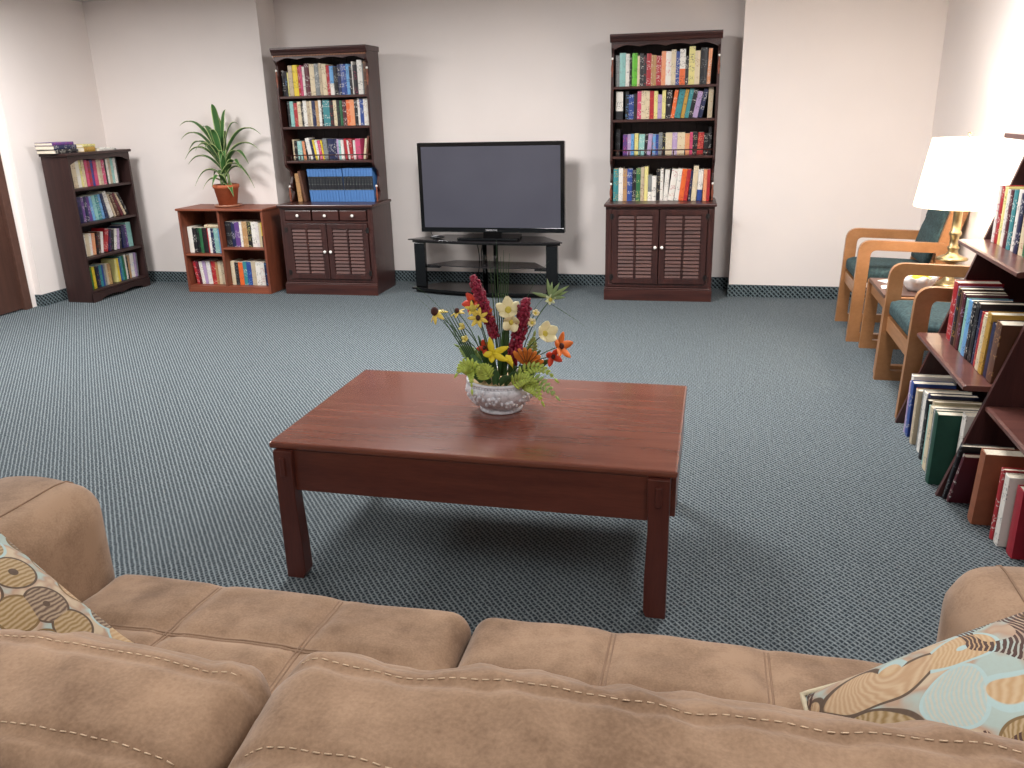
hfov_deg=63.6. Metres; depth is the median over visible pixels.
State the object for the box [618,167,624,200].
book
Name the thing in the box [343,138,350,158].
book
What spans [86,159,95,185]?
book
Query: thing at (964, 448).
book
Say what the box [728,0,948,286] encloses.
wall
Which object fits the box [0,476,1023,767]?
sofa
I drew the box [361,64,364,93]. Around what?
book
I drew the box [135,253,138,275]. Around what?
book
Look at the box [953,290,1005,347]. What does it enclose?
book
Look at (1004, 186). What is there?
book
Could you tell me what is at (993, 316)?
book
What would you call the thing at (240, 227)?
book
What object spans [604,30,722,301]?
hutch
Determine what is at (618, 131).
book
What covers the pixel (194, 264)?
book
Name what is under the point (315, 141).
book
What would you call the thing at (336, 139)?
book
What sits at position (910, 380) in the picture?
book
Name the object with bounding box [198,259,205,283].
book
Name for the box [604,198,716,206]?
countertop
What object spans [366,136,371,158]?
book
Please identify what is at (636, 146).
book
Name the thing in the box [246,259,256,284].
book
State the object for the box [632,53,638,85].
book
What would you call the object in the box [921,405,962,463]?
book
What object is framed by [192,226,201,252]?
book
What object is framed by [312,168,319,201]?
book
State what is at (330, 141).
book
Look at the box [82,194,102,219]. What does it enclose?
book
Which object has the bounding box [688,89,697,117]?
book
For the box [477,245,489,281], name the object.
power cable
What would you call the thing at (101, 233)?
book
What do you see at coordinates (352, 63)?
book
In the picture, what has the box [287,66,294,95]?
book
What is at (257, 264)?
book
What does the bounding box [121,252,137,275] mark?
book
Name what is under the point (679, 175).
book
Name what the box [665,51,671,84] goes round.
book
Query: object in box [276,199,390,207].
countertop
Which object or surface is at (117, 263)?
book
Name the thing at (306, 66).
book
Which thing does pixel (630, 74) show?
book
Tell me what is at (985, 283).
book
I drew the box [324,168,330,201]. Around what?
book
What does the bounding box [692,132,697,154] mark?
book
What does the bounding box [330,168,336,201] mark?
book
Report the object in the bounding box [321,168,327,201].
book
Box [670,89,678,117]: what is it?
book
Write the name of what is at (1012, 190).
book
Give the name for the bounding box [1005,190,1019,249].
book
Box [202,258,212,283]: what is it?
book
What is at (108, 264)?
book
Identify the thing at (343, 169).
book
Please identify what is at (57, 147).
book
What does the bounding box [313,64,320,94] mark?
book
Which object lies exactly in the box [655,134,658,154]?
book
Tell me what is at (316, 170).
book
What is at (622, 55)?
book
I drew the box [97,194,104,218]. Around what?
book
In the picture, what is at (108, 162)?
book
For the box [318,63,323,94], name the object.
book
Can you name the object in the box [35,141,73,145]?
book
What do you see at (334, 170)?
book
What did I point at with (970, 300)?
book
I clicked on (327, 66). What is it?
book
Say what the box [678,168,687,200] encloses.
book
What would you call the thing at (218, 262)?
book
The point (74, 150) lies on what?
book
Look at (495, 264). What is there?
glass shelf
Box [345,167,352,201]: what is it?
book
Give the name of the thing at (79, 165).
book
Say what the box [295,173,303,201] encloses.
book
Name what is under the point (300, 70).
book
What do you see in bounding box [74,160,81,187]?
book
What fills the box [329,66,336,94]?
book
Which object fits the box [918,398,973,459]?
book
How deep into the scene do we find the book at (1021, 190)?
3.13 m
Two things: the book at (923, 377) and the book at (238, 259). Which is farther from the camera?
the book at (238, 259)
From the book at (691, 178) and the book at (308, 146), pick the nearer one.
the book at (691, 178)
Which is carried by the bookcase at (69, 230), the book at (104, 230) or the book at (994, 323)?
the book at (104, 230)
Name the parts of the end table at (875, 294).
rail, frame, frame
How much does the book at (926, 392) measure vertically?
0.262 m
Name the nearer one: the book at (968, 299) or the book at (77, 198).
the book at (968, 299)
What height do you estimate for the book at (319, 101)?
0.196 m
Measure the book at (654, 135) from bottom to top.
0.150 m
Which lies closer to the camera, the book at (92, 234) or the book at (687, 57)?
the book at (687, 57)
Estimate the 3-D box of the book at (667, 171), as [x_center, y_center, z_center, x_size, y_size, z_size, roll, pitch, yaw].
[1.168,-1.508,6.238,0.045,0.227,0.156,2,19,11]
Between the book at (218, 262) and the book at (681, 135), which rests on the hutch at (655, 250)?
the book at (681, 135)
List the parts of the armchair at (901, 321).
rail, frame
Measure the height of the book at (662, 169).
0.232 m
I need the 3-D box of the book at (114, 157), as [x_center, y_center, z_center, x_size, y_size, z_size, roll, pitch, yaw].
[-3.379,-1.798,6.943,0.140,0.204,0.019,3,19,13]
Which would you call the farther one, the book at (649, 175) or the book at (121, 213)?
the book at (121, 213)
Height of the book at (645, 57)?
0.205 m
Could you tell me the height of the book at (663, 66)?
0.230 m
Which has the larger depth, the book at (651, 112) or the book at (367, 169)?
the book at (367, 169)
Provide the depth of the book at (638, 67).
5.98 m
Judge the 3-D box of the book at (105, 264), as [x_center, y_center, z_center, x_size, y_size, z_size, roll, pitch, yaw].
[-3.428,-0.918,6.887,0.122,0.178,0.025,3,19,13]
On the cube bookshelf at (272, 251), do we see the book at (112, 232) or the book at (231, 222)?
the book at (231, 222)
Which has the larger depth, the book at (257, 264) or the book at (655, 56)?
the book at (257, 264)
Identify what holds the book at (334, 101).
on the hutch at (331, 248)
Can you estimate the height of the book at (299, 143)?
0.148 m
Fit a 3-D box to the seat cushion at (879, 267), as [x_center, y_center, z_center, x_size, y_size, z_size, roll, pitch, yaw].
[2.353,-0.709,5.150,0.456,0.109,0.478,3,19,13]
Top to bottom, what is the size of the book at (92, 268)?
0.178 m
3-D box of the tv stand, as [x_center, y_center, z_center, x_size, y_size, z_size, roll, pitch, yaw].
[-0.197,-0.944,6.604,1.279,0.430,0.390,4,19,17]
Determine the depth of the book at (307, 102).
6.54 m
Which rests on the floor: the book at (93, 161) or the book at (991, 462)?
the book at (991, 462)
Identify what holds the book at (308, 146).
on the hutch at (331, 248)
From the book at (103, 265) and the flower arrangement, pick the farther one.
the book at (103, 265)
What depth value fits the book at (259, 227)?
6.76 m
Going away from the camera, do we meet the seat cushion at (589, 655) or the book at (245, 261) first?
the seat cushion at (589, 655)
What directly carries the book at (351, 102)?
on the hutch at (331, 248)
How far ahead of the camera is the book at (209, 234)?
6.88 m
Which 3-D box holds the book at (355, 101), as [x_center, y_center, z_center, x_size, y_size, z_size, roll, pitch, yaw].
[-1.205,-2.143,6.521,0.027,0.188,0.129,3,19,12]
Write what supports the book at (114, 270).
on the bookcase at (69, 230)
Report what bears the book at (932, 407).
on the floor
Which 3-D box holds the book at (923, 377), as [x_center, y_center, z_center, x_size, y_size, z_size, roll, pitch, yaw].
[1.844,0.086,3.643,0.176,0.255,0.039,3,19,13]
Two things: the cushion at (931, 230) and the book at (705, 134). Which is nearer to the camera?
the cushion at (931, 230)
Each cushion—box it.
[0,629,270,767]
[82,574,470,693]
[228,651,1023,767]
[458,618,881,709]
[846,257,919,281]
[889,300,950,335]
[911,209,949,263]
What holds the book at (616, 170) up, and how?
on the hutch at (655, 250)
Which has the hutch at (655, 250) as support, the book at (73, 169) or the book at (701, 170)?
the book at (701, 170)
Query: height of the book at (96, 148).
0.024 m
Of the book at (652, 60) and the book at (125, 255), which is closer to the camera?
the book at (652, 60)
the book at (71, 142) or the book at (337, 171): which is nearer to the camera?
the book at (71, 142)
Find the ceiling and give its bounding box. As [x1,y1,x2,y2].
[73,0,105,1]
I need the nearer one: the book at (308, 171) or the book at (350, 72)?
the book at (350, 72)
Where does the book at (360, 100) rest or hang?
on the hutch at (331, 248)
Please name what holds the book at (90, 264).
on the bookcase at (69, 230)
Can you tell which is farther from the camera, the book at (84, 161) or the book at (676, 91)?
the book at (84, 161)
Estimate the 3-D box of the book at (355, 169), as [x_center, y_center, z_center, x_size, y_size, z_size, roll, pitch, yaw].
[-1.229,-1.623,6.707,0.024,0.262,0.163,1,19,12]
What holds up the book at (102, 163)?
on the bookcase at (69, 230)
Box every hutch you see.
[269,44,395,295]
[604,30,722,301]
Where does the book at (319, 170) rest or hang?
on the hutch at (331, 248)
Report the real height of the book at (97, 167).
0.200 m
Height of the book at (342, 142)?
0.150 m
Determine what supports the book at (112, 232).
on the bookcase at (69, 230)
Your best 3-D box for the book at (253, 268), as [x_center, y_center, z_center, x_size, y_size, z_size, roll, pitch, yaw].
[-2.132,-0.940,6.937,0.040,0.198,0.136,3,19,13]
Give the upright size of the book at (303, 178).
0.246 m
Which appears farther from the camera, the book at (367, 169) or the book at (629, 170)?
the book at (367, 169)
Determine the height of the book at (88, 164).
0.198 m
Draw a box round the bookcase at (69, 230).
[38,149,150,302]
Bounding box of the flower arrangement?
[409,242,583,414]
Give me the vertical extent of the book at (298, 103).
0.188 m
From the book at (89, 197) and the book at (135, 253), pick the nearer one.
the book at (89, 197)
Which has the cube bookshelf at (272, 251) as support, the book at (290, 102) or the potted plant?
the potted plant
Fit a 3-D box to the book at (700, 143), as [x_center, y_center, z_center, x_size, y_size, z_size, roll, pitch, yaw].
[1.399,-1.788,6.130,0.048,0.159,0.108,2,19,11]
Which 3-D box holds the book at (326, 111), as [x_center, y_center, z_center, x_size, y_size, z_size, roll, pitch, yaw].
[-1.448,-2.158,6.572,0.055,0.196,0.134,3,19,12]
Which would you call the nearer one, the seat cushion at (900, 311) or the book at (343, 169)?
the seat cushion at (900, 311)
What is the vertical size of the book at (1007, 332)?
0.227 m
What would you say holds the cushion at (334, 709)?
on the sofa
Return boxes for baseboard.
[35,288,67,306]
[148,270,866,299]
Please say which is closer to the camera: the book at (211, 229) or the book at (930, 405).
the book at (930, 405)
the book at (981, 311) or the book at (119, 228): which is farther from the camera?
the book at (119, 228)
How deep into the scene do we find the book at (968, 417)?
3.01 m
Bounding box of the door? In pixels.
[0,155,32,314]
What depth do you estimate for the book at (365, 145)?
6.57 m
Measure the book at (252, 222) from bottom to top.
0.204 m
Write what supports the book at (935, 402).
on the floor
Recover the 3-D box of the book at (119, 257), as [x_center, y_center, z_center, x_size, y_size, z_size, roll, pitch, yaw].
[-3.396,-0.991,7.064,0.140,0.204,0.030,3,19,13]
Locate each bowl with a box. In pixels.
[465,367,535,414]
[903,275,939,291]
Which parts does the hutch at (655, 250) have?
panel, louvered door, plinth moulding, shelf, gallery rail, shelf, shelf, panel, dentil trim, crown moulding, louvered door, panel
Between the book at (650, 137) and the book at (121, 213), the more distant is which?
the book at (121, 213)
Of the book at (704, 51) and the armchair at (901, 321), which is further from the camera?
the book at (704, 51)
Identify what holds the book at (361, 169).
on the hutch at (331, 248)
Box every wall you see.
[0,0,106,294]
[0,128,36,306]
[82,0,292,271]
[273,0,744,276]
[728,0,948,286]
[919,0,1023,279]
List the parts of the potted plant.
stem, pot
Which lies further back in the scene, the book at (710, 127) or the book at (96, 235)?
the book at (96, 235)
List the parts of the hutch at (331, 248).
panel, drawer, louvered door, dentil trim, shelf, crown moulding, drawer, shelf, drawer rail, gallery rail, shelf, panel, plinth moulding, louvered door, drawer, panel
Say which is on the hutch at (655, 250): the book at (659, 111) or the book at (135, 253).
the book at (659, 111)
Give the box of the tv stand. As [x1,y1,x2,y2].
[408,234,561,296]
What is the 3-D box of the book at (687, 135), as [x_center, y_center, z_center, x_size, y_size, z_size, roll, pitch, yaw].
[1.304,-1.787,6.147,0.032,0.152,0.104,2,19,11]
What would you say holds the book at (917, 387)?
on the floor
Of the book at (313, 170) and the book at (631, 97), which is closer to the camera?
the book at (631, 97)
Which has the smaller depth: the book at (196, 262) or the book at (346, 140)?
the book at (346, 140)
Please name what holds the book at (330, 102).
on the hutch at (331, 248)
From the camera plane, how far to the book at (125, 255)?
7.13 m
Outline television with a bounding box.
[417,141,565,240]
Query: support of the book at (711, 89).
on the hutch at (655, 250)
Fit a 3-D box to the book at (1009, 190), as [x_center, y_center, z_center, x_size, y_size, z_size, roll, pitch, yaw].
[2.011,-0.648,3.231,0.152,0.220,0.036,3,19,13]
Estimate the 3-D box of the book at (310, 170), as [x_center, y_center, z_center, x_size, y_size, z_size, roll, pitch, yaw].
[-1.601,-1.638,6.786,0.037,0.259,0.163,3,19,12]
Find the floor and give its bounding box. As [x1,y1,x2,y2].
[0,281,1023,663]
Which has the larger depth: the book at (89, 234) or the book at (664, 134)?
the book at (89, 234)
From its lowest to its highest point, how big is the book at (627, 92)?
0.196 m
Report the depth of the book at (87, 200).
6.64 m
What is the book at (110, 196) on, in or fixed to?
on the bookcase at (69, 230)
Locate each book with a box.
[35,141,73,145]
[35,144,76,149]
[37,148,77,153]
[70,163,78,187]
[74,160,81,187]
[76,144,94,146]
[76,196,89,221]
[76,197,84,222]
[77,147,94,151]
[78,160,83,186]
[78,195,98,219]
[80,160,87,186]
[80,197,86,221]
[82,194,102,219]
[83,160,90,186]
[83,233,92,255]
[83,234,90,255]
[84,159,103,184]
[85,196,95,220]
[85,197,92,220]
[85,232,100,252]
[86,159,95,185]
[86,161,93,185]
[86,193,108,217]
[87,191,113,217]
[88,231,103,252]
[89,265,103,286]
[89,266,96,288]
[89,267,94,288]
[90,264,105,285]
[91,228,107,251]
[91,233,96,254]
[91,264,107,284]
[92,160,98,185]
[92,263,109,284]
[92,266,99,287]
[95,147,113,150]
[95,160,101,184]
[95,234,98,253]
[96,266,101,286]
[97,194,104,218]
[100,160,106,184]
[101,159,108,183]
[101,259,119,281]
[102,258,121,280]
[105,158,112,183]
[105,159,110,183]
[105,192,123,215]
[105,256,124,279]
[106,193,115,216]
[106,228,116,249]
[106,263,112,283]
[108,193,119,215]
[108,225,126,247]
[108,229,111,250]
[109,158,115,182]
[109,255,126,279]
[110,157,118,182]
[111,222,133,246]
[111,230,114,249]
[112,224,128,246]
[113,254,128,278]
[114,157,119,182]
[114,192,128,213]
[114,193,125,214]
[116,228,119,248]
[117,253,135,276]
[118,258,122,280]
[119,228,121,247]
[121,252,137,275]
[125,255,131,277]
[125,256,129,278]
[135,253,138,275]
[187,225,201,252]
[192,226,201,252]
[192,258,202,283]
[195,258,205,283]
[196,226,203,252]
[198,227,204,252]
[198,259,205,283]
[201,227,209,252]
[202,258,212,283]
[204,223,217,227]
[205,258,217,283]
[207,228,212,252]
[210,228,215,252]
[210,258,221,283]
[213,228,220,252]
[215,261,219,283]
[217,259,222,283]
[220,260,225,283]
[224,220,234,246]
[230,219,239,246]
[230,258,242,284]
[234,220,243,246]
[234,260,242,284]
[238,260,244,284]
[239,220,244,246]
[241,219,254,246]
[242,259,252,284]
[246,220,255,246]
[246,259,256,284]
[250,220,260,246]
[251,259,262,284]
[254,221,260,246]
[255,259,264,284]
[258,223,262,246]
[260,261,265,285]
[264,262,267,285]
[281,71,285,95]
[284,71,288,95]
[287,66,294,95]
[287,73,289,95]
[287,101,291,126]
[289,101,299,126]
[292,65,299,95]
[292,139,298,159]
[293,103,298,126]
[294,140,302,159]
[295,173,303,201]
[297,67,301,95]
[297,102,302,126]
[297,141,304,159]
[297,170,310,201]
[299,65,303,95]
[301,67,306,95]
[301,103,304,125]
[302,100,312,125]
[302,141,306,159]
[304,64,310,95]
[305,137,314,159]
[306,101,310,125]
[306,168,313,201]
[308,64,317,95]
[309,101,312,125]
[309,139,315,159]
[309,168,316,201]
[311,101,316,125]
[312,139,318,159]
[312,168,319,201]
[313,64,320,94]
[314,139,321,159]
[315,101,319,125]
[315,168,322,201]
[317,140,322,159]
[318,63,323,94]
[318,100,322,125]
[318,168,324,201]
[320,140,324,159]
[321,64,332,94]
[321,101,323,125]
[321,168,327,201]
[322,100,332,125]
[322,138,329,159]
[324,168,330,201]
[325,65,330,94]
[327,138,337,159]
[327,168,333,201]
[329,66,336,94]
[329,101,334,125]
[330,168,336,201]
[332,168,339,201]
[333,67,338,94]
[333,100,337,125]
[334,138,341,159]
[336,100,340,125]
[336,139,342,159]
[336,168,342,201]
[337,65,341,94]
[338,140,341,159]
[338,168,345,201]
[339,100,343,125]
[340,64,347,94]
[340,140,345,159]
[342,100,347,125]
[342,167,349,201]
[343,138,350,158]
[345,64,351,94]
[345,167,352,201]
[346,100,350,125]
[346,140,350,158]
[348,66,352,93]
[348,138,355,158]
[348,167,355,201]
[349,100,355,124]
[351,62,355,93]
[351,167,358,201]
[352,65,358,93]
[353,140,355,158]
[354,100,358,124]
[354,167,360,201]
[355,138,364,158]
[356,60,364,93]
[357,98,361,124]
[357,167,363,201]
[359,98,364,124]
[360,167,366,201]
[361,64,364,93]
[362,61,366,93]
[363,98,368,124]
[363,167,369,201]
[364,138,366,158]
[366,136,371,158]
[366,167,371,201]
[369,167,378,201]
[613,167,618,200]
[615,55,619,86]
[615,129,620,155]
[616,91,623,119]
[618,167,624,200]
[619,53,626,86]
[623,134,627,155]
[623,168,627,200]
[625,54,630,85]
[625,91,629,118]
[627,134,630,155]
[627,167,633,200]
[628,95,633,118]
[629,57,631,85]
[631,133,634,155]
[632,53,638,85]
[632,170,635,200]
[633,93,637,118]
[634,133,638,155]
[636,167,640,200]
[637,56,639,85]
[637,91,641,118]
[638,134,645,154]
[639,53,644,85]
[640,166,644,200]
[641,90,645,118]
[643,56,646,85]
[644,134,648,154]
[644,165,648,200]
[646,53,651,85]
[646,91,649,118]
[647,133,652,154]
[648,174,652,200]
[649,91,653,118]
[651,55,653,85]
[651,175,656,200]
[652,134,655,154]
[653,55,656,85]
[654,91,658,118]
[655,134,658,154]
[656,56,661,85]
[656,168,660,200]
[657,94,661,118]
[658,132,662,154]
[660,168,663,200]
[661,51,665,84]
[662,90,666,118]
[662,133,665,154]
[663,169,669,200]
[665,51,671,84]
[665,90,672,117]
[665,132,671,154]
[668,168,677,200]
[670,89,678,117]
[671,50,676,84]
[672,132,677,154]
[674,89,685,117]
[674,167,682,200]
[675,51,679,84]
[677,132,684,154]
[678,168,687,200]
[679,49,685,84]
[681,89,689,117]
[683,168,691,200]
[684,88,693,117]
[685,56,688,84]
[685,133,689,154]
[688,46,695,84]
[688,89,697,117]
[688,169,693,200]
[689,132,692,154]
[691,164,698,200]
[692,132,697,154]
[693,91,702,117]
[694,50,700,83]
[696,168,703,200]
[697,88,708,117]
[697,132,703,154]
[700,47,707,83]
[702,168,706,200]
[703,133,707,154]
[706,48,712,83]
[706,168,710,200]
[707,87,713,117]
[708,126,711,154]
[903,380,910,431]
[904,380,956,436]
[909,388,958,444]
[911,374,956,385]
[916,389,967,446]
[916,390,971,452]
[917,387,957,389]
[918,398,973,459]
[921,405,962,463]
[922,405,979,470]
[925,408,978,473]
[925,410,962,484]
[928,393,980,401]
[932,400,981,406]
[942,443,1014,498]
[946,280,1003,340]
[946,453,979,503]
[950,286,1003,337]
[950,287,1005,345]
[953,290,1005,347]
[955,293,1009,349]
[956,411,977,451]
[958,298,1008,351]
[960,299,1012,355]
[963,301,996,359]
[967,301,1023,362]
[967,448,1023,525]
[971,310,1022,364]
[973,311,988,365]
[974,314,987,370]
[977,311,1023,374]
[983,322,996,377]
[986,320,1023,383]
[989,467,1023,539]
[991,185,1002,242]
[993,473,1023,546]
[994,185,1023,243]
[997,187,1023,244]
[999,189,1010,246]
[1002,189,1019,247]
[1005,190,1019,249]
[1006,485,1023,559]
[1010,189,1023,251]
[1012,193,1023,253]
[1017,218,1023,255]
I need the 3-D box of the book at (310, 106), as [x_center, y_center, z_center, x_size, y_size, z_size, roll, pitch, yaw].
[-1.576,-2.161,6.598,0.019,0.192,0.132,3,19,12]
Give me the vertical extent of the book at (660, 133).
0.160 m
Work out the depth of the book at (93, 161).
6.68 m
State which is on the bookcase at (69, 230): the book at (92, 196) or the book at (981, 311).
the book at (92, 196)
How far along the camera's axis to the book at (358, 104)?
6.45 m
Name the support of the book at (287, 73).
on the hutch at (331, 248)
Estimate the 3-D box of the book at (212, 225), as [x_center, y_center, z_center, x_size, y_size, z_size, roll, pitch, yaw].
[-2.450,-1.323,6.888,0.190,0.022,0.113,3,19,13]
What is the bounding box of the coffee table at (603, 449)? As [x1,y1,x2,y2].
[269,370,686,618]
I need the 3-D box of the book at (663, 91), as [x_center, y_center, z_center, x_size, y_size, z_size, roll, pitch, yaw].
[1.120,-2.059,6.080,0.026,0.198,0.136,2,19,11]
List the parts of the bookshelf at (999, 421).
shelf, shelf, shelf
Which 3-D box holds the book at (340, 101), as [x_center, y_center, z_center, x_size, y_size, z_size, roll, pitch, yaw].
[-1.327,-2.147,6.544,0.019,0.188,0.129,3,19,12]
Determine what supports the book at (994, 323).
on the bookshelf at (999, 421)
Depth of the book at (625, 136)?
6.19 m
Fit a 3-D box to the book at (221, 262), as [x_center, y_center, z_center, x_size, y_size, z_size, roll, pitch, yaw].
[-2.413,-0.955,7.006,0.033,0.196,0.134,3,19,13]
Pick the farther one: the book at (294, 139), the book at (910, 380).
the book at (294, 139)
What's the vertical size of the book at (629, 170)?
0.236 m
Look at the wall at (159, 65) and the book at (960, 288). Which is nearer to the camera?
the book at (960, 288)
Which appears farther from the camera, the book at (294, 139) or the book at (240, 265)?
the book at (240, 265)
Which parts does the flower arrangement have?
flower, stem, flower, stem, stem, flower, stem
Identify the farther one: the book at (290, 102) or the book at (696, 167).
the book at (290, 102)
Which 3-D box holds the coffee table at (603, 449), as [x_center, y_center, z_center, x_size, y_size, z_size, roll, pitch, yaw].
[-0.055,0.308,2.793,1.226,0.460,0.786,3,19,13]
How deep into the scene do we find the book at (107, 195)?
6.89 m
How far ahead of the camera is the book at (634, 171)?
6.21 m
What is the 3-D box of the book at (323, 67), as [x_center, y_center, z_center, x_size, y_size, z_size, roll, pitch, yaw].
[-1.446,-2.394,6.502,0.037,0.228,0.158,3,19,12]
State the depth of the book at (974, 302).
3.19 m
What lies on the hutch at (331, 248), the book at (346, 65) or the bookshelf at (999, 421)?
the book at (346, 65)
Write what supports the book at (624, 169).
on the hutch at (655, 250)
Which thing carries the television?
on the tv stand
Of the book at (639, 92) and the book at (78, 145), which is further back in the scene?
the book at (78, 145)
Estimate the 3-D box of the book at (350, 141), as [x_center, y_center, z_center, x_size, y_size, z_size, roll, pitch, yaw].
[-1.275,-1.892,6.642,0.039,0.160,0.108,3,19,12]
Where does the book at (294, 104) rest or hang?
on the hutch at (331, 248)
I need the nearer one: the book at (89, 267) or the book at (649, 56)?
the book at (649, 56)
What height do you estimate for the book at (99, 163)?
0.202 m
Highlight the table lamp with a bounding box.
[913,132,1006,286]
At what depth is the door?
6.32 m
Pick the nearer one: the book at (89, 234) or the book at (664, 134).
the book at (664, 134)
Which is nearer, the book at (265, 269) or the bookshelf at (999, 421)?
the bookshelf at (999, 421)
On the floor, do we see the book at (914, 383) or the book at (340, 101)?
the book at (914, 383)
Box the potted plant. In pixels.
[182,104,259,206]
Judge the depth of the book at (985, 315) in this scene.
3.07 m
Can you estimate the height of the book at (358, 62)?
0.248 m
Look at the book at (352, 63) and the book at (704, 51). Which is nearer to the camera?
the book at (704, 51)
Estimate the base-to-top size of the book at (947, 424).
0.285 m
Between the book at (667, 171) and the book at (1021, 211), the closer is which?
the book at (1021, 211)
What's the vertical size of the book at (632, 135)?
0.156 m
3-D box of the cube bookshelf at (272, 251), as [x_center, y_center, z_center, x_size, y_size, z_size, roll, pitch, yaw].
[-2.330,-1.144,6.958,0.794,0.693,0.367,3,19,13]
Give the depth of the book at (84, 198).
6.61 m
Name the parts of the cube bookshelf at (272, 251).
panel, shelf, shelf, panel, shelf, panel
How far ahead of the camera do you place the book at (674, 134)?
6.12 m
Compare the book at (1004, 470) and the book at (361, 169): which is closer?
the book at (1004, 470)
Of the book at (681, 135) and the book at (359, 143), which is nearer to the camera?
the book at (681, 135)
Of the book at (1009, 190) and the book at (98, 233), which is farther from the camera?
the book at (98, 233)
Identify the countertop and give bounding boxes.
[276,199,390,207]
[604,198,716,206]
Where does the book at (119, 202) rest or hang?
on the bookcase at (69, 230)
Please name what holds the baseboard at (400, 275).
attached to the wall at (450, 70)
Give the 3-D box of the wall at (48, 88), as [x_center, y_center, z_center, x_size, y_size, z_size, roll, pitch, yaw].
[-3.726,-1.970,6.961,0.300,2.325,1.540,3,19,13]
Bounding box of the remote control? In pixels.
[430,235,444,238]
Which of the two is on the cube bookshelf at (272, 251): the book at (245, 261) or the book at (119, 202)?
the book at (245, 261)
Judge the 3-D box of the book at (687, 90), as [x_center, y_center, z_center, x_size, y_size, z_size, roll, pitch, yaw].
[1.268,-2.054,6.050,0.057,0.202,0.137,2,19,11]
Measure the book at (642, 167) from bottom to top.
0.246 m
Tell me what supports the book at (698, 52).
on the hutch at (655, 250)
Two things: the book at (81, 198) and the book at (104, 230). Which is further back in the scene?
the book at (104, 230)
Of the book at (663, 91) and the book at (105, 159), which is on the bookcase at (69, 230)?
the book at (105, 159)
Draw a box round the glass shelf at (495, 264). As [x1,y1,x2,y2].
[428,260,545,268]
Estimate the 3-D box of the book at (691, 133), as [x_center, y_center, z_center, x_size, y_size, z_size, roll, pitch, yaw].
[1.333,-1.793,6.149,0.022,0.160,0.110,2,19,11]
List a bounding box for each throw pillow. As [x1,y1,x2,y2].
[0,533,132,642]
[800,612,1023,740]
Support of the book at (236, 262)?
on the cube bookshelf at (272, 251)
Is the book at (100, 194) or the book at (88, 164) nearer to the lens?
the book at (88, 164)
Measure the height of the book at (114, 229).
0.178 m
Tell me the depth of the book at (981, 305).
3.11 m
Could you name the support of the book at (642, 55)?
on the hutch at (655, 250)
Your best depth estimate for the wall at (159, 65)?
6.87 m
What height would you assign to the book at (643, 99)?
0.198 m
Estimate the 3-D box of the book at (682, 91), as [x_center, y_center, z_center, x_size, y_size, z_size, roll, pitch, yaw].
[1.232,-2.057,6.056,0.075,0.204,0.137,2,19,11]
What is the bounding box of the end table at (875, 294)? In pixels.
[858,278,956,371]
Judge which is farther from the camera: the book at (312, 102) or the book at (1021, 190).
the book at (312, 102)
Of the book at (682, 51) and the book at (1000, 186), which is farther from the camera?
the book at (682, 51)
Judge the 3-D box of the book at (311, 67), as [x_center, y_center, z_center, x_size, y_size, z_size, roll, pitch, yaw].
[-1.544,-2.399,6.522,0.042,0.230,0.159,3,19,12]
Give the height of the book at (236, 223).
0.205 m
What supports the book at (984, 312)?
on the bookshelf at (999, 421)
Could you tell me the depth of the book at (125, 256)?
7.11 m
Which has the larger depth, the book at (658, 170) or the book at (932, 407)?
the book at (658, 170)
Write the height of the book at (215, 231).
0.206 m
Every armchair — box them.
[834,209,968,341]
[873,262,969,417]
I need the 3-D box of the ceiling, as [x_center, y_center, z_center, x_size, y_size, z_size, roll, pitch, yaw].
[-1.308,-1.831,2.583,7.300,0.060,8.900,3,19,13]
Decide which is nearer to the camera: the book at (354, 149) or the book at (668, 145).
the book at (668, 145)
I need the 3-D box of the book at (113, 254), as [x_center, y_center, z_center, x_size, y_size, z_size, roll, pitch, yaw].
[-3.386,-1.010,7.112,0.144,0.210,0.025,3,19,13]
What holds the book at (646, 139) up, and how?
on the hutch at (655, 250)
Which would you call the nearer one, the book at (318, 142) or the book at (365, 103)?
the book at (365, 103)
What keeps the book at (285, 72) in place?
on the hutch at (331, 248)
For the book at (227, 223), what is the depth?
6.82 m
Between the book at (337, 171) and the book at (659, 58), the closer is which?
the book at (659, 58)
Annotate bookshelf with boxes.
[175,204,286,293]
[895,132,1023,495]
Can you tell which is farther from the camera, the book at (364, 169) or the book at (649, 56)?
the book at (364, 169)
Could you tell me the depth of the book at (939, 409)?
3.18 m
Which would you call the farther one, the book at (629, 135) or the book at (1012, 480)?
the book at (629, 135)
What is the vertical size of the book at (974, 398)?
0.268 m
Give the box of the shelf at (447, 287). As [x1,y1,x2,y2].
[412,281,547,295]
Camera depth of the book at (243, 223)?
6.79 m
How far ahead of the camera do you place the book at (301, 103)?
6.55 m
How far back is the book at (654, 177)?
6.19 m
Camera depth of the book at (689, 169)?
6.14 m
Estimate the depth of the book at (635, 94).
6.06 m
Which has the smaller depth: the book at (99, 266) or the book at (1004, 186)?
the book at (1004, 186)
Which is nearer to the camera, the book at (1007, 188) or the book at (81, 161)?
the book at (1007, 188)
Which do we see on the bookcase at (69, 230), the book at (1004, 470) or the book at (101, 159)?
the book at (101, 159)
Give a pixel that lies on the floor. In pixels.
(807, 520)
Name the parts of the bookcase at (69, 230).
panel, panel, shelf, shelf, shelf, shelf, panel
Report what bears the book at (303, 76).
on the hutch at (331, 248)
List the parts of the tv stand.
post, frame, glass, frame, post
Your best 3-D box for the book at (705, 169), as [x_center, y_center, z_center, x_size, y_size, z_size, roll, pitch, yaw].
[1.442,-1.495,6.181,0.025,0.226,0.156,2,19,11]
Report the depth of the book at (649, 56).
5.97 m
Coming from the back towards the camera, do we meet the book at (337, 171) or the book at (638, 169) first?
the book at (337, 171)

